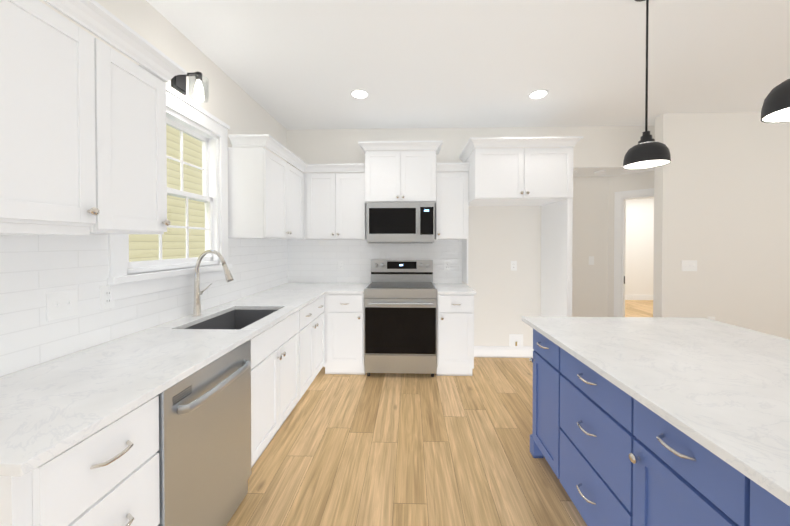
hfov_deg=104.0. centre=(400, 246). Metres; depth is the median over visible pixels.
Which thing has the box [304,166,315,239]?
upper cabinet
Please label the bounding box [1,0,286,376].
wall
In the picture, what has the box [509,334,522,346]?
outlet box
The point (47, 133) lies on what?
upper cabinet
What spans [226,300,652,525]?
floor
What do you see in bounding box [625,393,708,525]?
base cabinet
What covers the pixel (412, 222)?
microwave
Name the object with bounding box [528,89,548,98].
recessed light
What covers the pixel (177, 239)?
siding
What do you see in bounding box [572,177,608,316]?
wall
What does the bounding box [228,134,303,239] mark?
upper cabinet
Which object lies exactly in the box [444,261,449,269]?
outlet
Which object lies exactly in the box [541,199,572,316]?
panel
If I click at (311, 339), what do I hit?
base cabinet
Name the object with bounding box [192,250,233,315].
faucet
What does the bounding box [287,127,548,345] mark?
wall
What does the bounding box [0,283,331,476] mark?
countertop
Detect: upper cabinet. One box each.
[0,0,99,234]
[43,0,186,233]
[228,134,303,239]
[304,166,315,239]
[304,173,365,239]
[358,140,442,202]
[435,163,469,283]
[459,136,582,205]
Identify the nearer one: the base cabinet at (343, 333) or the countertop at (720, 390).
the countertop at (720, 390)
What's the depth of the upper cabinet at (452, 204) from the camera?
3.50 m
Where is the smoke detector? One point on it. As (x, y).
(599, 172)
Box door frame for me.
[614,188,653,316]
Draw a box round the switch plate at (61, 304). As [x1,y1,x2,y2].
[46,289,77,320]
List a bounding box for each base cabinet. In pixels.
[0,396,159,525]
[251,310,298,467]
[288,295,323,415]
[323,294,364,374]
[437,294,473,375]
[529,329,548,463]
[549,340,624,525]
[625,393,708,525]
[709,451,789,525]
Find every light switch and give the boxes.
[589,256,593,264]
[681,260,696,270]
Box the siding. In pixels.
[129,125,204,261]
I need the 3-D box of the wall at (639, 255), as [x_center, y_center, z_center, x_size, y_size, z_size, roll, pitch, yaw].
[4.578,-0.086,7.759,5.530,2.840,0.120,0,1,2]
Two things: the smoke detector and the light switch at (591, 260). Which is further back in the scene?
the light switch at (591, 260)
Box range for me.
[364,260,436,376]
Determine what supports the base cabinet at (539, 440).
on the floor
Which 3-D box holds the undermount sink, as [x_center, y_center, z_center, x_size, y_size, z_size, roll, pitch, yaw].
[-1.132,0.618,2.134,0.434,0.213,0.684,0,1,2]
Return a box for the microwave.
[366,202,434,242]
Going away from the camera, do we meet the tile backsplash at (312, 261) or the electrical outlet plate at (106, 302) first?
the electrical outlet plate at (106, 302)
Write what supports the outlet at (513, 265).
attached to the wall at (500, 239)
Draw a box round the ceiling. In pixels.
[146,0,789,129]
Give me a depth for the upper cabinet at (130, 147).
1.33 m
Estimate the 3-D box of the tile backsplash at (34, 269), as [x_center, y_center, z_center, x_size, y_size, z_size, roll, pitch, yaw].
[-1.481,0.208,2.137,0.008,0.545,3.514,0,1,2]
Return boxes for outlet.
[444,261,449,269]
[511,261,516,270]
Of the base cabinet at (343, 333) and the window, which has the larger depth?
the base cabinet at (343, 333)
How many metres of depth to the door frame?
4.20 m
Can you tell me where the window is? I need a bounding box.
[107,85,231,300]
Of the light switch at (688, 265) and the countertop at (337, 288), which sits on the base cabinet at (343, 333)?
the countertop at (337, 288)
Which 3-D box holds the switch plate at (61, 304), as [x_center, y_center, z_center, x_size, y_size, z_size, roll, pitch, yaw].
[-1.492,0.258,1.365,0.016,0.118,0.118,0,1,2]
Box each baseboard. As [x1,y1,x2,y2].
[474,346,533,357]
[625,295,652,299]
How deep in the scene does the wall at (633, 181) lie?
4.26 m
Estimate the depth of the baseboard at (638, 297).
7.66 m
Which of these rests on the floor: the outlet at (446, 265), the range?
the range
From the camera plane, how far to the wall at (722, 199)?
3.38 m
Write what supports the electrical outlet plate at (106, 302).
attached to the tile backsplash at (34, 269)
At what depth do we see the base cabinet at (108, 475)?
0.89 m
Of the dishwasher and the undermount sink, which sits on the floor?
the dishwasher
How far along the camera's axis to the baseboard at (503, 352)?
3.80 m
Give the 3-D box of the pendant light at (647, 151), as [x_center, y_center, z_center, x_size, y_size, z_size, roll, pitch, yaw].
[1.381,-0.950,1.732,0.210,0.982,0.210,0,1,2]
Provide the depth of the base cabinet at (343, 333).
3.23 m
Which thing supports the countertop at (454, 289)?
on the base cabinet at (455, 335)
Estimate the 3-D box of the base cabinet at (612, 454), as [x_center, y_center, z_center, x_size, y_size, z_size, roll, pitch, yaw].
[1.277,0.961,1.392,0.849,0.884,0.676,0,1,2]
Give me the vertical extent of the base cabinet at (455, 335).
0.883 m
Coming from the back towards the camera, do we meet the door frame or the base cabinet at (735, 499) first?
the door frame
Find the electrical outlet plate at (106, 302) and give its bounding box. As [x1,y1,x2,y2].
[100,285,114,309]
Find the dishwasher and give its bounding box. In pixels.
[156,339,250,525]
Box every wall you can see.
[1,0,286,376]
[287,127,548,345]
[549,126,654,176]
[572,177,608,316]
[608,171,653,316]
[625,197,653,294]
[653,112,789,339]
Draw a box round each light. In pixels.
[171,71,208,101]
[350,89,368,98]
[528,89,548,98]
[623,0,670,168]
[761,78,789,122]
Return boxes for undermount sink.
[185,310,276,329]
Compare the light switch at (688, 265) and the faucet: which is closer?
the faucet
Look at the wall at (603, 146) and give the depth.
3.77 m
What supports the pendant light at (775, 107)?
hanging from the ceiling
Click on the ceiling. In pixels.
(297, 64)
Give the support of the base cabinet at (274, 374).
on the floor
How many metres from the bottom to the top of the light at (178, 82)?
0.195 m
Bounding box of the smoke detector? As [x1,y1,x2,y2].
[594,170,606,174]
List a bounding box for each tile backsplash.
[0,234,287,376]
[288,240,461,283]
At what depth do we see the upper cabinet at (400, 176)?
3.46 m
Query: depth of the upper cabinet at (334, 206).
3.54 m
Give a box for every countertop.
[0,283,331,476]
[324,283,368,293]
[434,283,475,294]
[522,316,789,505]
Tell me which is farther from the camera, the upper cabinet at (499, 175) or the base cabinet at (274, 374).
the upper cabinet at (499, 175)
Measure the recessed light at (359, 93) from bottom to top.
0.007 m

